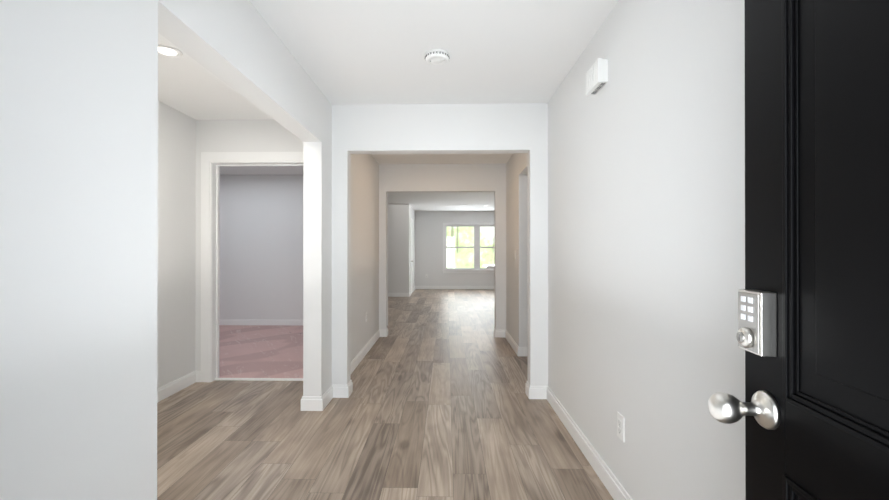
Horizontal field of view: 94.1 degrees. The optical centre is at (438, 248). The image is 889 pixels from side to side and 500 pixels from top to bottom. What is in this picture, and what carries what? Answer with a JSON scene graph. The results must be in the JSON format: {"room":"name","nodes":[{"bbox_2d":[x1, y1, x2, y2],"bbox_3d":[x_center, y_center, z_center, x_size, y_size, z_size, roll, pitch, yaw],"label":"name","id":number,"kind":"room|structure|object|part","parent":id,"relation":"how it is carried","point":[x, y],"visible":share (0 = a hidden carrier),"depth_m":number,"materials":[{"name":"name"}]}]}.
{"room":"entrance hallway","nodes":[
{"label":"entrance hallway","id":0,"kind":"room"},
{"bbox_2d":[0,0,157,499],"bbox_3d":[-1.018,0.008,0.595,0.140,2.440,1.560,0,0,1],"label":"wall","id":1,"kind":"structure","parent":0,"point":[78,226],"depth_m":1.08,"materials":[{"name":"beige paint"}]},
{"bbox_2d":[157,101,196,388],"bbox_3d":[-2.349,0.013,2.556,0.120,2.440,2.550,0,0,1],"label":"wall","id":2,"kind":"structure","parent":0,"point":[184,141],"depth_m":3.58,"materials":[{"name":"beige paint"}]},
{"bbox_2d":[157,370,200,402],"bbox_3d":[-2.273,1.181,2.624,0.030,0.105,2.455,0,0,1],"label":"baseboard","id":3,"kind":"structure","parent":2,"relation":"attached to","point":[173,387],"depth_m":3.59,"materials":[{"name":"white wood"}]},
{"bbox_2d":[158,0,321,141],"bbox_3d":[-0.984,-1.015,2.276,0.140,0.385,1.797,0,0,1],"label":"header beam","id":4,"kind":"structure","parent":0,"point":[239,47],"depth_m":2.03,"materials":[{"name":"beige paint"}]},
{"bbox_2d":[197,119,302,369],"bbox_3d":[-2.882,0.017,3.928,3.720,2.440,0.120,0,0,1],"label":"wall","id":5,"kind":"structure","parent":0,"point":[258,135],"depth_m":3.85,"materials":[{"name":"beige paint"}]},
{"bbox_2d":[201,152,302,382],"bbox_3d":[-1.649,0.169,3.902,1.115,2.136,0.162,0,0,1],"label":"door frame","id":6,"kind":"structure","parent":5,"relation":"attached to","point":[212,163],"depth_m":3.84,"materials":[{"name":"white wood"}]},
{"bbox_2d":[219,175,302,319],"bbox_3d":[-2.826,0.025,6.741,3.720,2.440,0.120,0,0,1],"label":"wall","id":7,"kind":"structure","parent":0,"point":[261,246],"depth_m":6.66,"materials":[{"name":"beige paint"}]},
{"bbox_2d":[219,319,302,325],"bbox_3d":[-2.767,1.192,6.670,3.600,0.105,0.015,0,0,1],"label":"baseboard","id":8,"kind":"structure","parent":7,"relation":"attached to","point":[221,321],"depth_m":6.67,"materials":[{"name":"white wood"}]},
{"bbox_2d":[303,93,387,395],"bbox_3d":[-0.930,0.020,4.967,0.140,2.440,3.593,0,0,1],"label":"wall","id":9,"kind":"structure","parent":0,"point":[317,268],"depth_m":3.33,"materials":[{"name":"beige paint"}]},
{"bbox_2d":[301,396,312,410],"bbox_3d":[-1.040,1.183,3.490,0.060,0.105,0.673,0,0,1],"label":"baseboard","id":10,"kind":"structure","parent":9,"relation":"attached to","point":[306,401],"depth_m":3.15,"materials":[{"name":"white wood"}]},
{"bbox_2d":[313,384,336,410],"bbox_3d":[-0.894,1.183,3.300,0.060,0.105,0.298,0,0,1],"label":"baseboard","id":11,"kind":"structure","parent":9,"relation":"attached to","point":[319,402],"depth_m":3.22,"materials":[{"name":"white"}]},
{"bbox_2d":[337,329,380,393],"bbox_3d":[-0.851,1.187,4.709,0.030,0.105,2.280,0,0,1],"label":"baseboard","id":12,"kind":"structure","parent":9,"relation":"attached to","point":[355,362],"depth_m":4.53,"materials":[{"name":"white wood"}]},
{"bbox_2d":[157,289,613,499],"bbox_3d":[0.020,1.273,5.981,10.600,0.060,14.500,0,0,1],"label":"floor","id":13,"kind":"structure","parent":0,"point":[438,404],"depth_m":2.79,"materials":[{"name":"wood"}]},
{"bbox_2d":[219,325,302,377],"bbox_3d":[-2.794,1.235,5.300,3.600,0.012,2.755,0,0,1],"label":"carpet floor","id":14,"kind":"structure","parent":13,"relation":"on","point":[260,351],"depth_m":4.95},
{"bbox_2d":[158,0,618,210],"bbox_3d":[0.030,-1.256,6.488,10.600,0.120,13.500,0,0,1],"label":"ceiling","id":15,"kind":"structure","parent":0,"point":[353,52],"depth_m":2.62,"materials":[{"name":"white paint"}]},
{"bbox_2d":[158,44,182,57],"bbox_3d":[-1.655,-1.203,2.521,0.164,0.007,0.164,0,0,1],"label":"recessed light","id":16,"kind":"object","parent":15,"relation":"in","point":[168,51],"visible":0.69,"depth_m":2.52,"materials":[{"name":"white"}]},
{"bbox_2d":[425,49,448,64],"bbox_3d":[-0.008,-1.185,2.568,0.153,0.043,0.153,0,0,1],"label":"smoke detector","id":17,"kind":"object","parent":15,"relation":"attached to","point":[436,56],"visible":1,"depth_m":2.53,"materials":[{"name":"white plastic"}]},
{"bbox_2d":[332,103,547,385],"bbox_3d":[0.008,0.016,3.495,1.795,2.440,0.120,0,0,1],"label":"wall","id":18,"kind":"structure","parent":0,"point":[435,128],"depth_m":3.44,"materials":[{"name":"beige paint"}]},
{"bbox_2d":[388,204,494,293],"bbox_3d":[0.090,0.033,9.519,10.240,2.440,7.130,0,0,1],"label":"wall","id":19,"kind":"structure","parent":0,"point":[428,242],"depth_m":12.95,"materials":[{"name":"beige paint"}]},
{"bbox_2d":[388,293,408,296],"bbox_3d":[-2.821,1.204,10.881,4.125,0.105,0.015,0,0,1],"label":"baseboard","id":20,"kind":"structure","parent":19,"relation":"attached to","point":[389,294],"depth_m":10.84,"materials":[{"name":"white wood"}]},
{"bbox_2d":[410,217,412,295],"bbox_3d":[-0.737,0.208,11.576,0.103,2.100,0.950,0,0,1],"label":"door frame","id":21,"kind":"structure","parent":19,"relation":"attached to","point":[411,255],"depth_m":11.54,"materials":[{"name":"white wood"}]},
{"bbox_2d":[417,286,494,288],"bbox_3d":[2.214,1.209,12.912,5.890,0.105,0.015,0,0,1],"label":"baseboard","id":22,"kind":"structure","parent":19,"relation":"attached to","point":[418,287],"depth_m":12.94,"materials":[{"name":"white wood"}]},
{"bbox_2d":[442,223,494,272],"bbox_3d":[1.210,-0.030,12.970,2.180,1.575,0.165,0,0,1],"label":"double window","id":23,"kind":"structure","parent":19,"relation":"in","point":[476,250],"depth_m":12.99,"materials":[{"name":"white"}]},
{"bbox_2d":[379,164,505,329],"bbox_3d":[2.148,0.022,5.852,5.980,2.440,0.120,0,0,1],"label":"wall","id":24,"kind":"structure","parent":0,"point":[410,178],"depth_m":5.84,"materials":[{"name":"beige paint"}]},
{"bbox_2d":[483,265,494,267],"bbox_3d":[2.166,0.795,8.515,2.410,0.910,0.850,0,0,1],"label":"countertop","id":25,"kind":"structure","parent":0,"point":[489,266],"depth_m":8.23,"materials":[{"name":"grey paint"}]},
{"bbox_2d":[506,0,745,499],"bbox_3d":[0.953,0.014,2.856,0.120,2.440,6.160,0,0,1],"label":"wall","id":26,"kind":"structure","parent":0,"point":[646,212],"depth_m":1.70,"materials":[{"name":"beige paint"}]},
{"bbox_2d":[505,330,520,355],"bbox_3d":[0.934,1.188,5.290,0.015,0.105,1.045,0,0,1],"label":"baseboard","id":27,"kind":"structure","parent":26,"relation":"attached to","point":[516,348],"depth_m":5.10,"materials":[{"name":"white wood"}]},
{"bbox_2d":[537,386,544,397],"bbox_3d":[0.903,1.184,3.699,0.015,0.105,0.330,0,0,1],"label":"baseboard","id":28,"kind":"structure","parent":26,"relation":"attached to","point":[540,389],"depth_m":3.40,"materials":[{"name":"white wood"}]},
{"bbox_2d":[545,386,632,499],"bbox_3d":[0.862,1.178,1.654,0.015,0.105,3.520,0,0,1],"label":"baseboard","id":29,"kind":"structure","parent":26,"relation":"attached to","point":[615,488],"depth_m":2.38,"materials":[{"name":"white wood"}]},
{"bbox_2d":[586,58,607,95],"bbox_3d":[0.853,-0.925,2.235,0.055,0.125,0.190,0,0,1],"label":"door chime","id":30,"kind":"object","parent":26,"relation":"attached to","point":[597,77],"visible":1,"depth_m":2.17,"materials":[{"name":"white plastic"}]},
{"bbox_2d":[617,412,624,441],"bbox_3d":[0.871,0.852,1.980,0.009,0.116,0.072,0,0,1],"label":"outlet","id":31,"kind":"object","parent":26,"relation":"attached to","point":[620,426],"visible":1,"depth_m":1.97,"materials":[{"name":"white plastic"}]},
{"bbox_3d":[-0.075,0.006,-0.144,2.055,2.440,0.120,0,0,1],"label":"wall","id":32,"kind":"structure","parent":0,"visible":0},
{"bbox_2d":[708,0,888,499],"bbox_3d":[0.570,0.202,0.385,0.215,2.030,0.912,0,0,7],"label":"front door","id":33,"kind":"structure","parent":32,"relation":"in","point":[813,408],"depth_m":0.65,"materials":[{"name":"black paint"}]},
{"bbox_3d":[0.621,0.298,0.784,0.215,0.068,0.106,0,0,7],"label":"knob","id":34,"kind":"part","parent":33,"relation":"part of","materials":[{"name":"silver metal"}]},
{"bbox_2d":[738,289,776,356],"bbox_3d":[0.596,0.137,0.779,0.032,0.115,0.070,0,0,7],"label":"keypad","id":35,"kind":"object","parent":33,"relation":"attached to","point":[757,313],"visible":1,"depth_m":0.75,"materials":[{"name":"silver metal"}]},
{"bbox_2d":[736,327,753,347],"bbox_3d":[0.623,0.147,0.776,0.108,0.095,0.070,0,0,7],"label":"cylinder","id":36,"kind":"object","parent":35,"relation":"attached to","point":[745,337],"visible":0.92,"depth_m":0.77,"materials":[{"name":"silver metal"}]},
{"bbox_3d":[0.564,0.152,0.385,0.010,1.700,0.680,0,0,7],"label":"panel","id":37,"kind":"part","parent":33,"relation":"part of","materials":[{"name":"black paint"}]},
{"label":"outside","id":38,"kind":"structure","parent":0,"visible":0},
{"bbox_2d":[447,227,494,267],"bbox_3d":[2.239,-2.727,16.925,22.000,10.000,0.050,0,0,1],"label":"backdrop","id":39,"kind":"structure","parent":38,"point":[466,243],"depth_m":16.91,"materials":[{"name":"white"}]}
]}

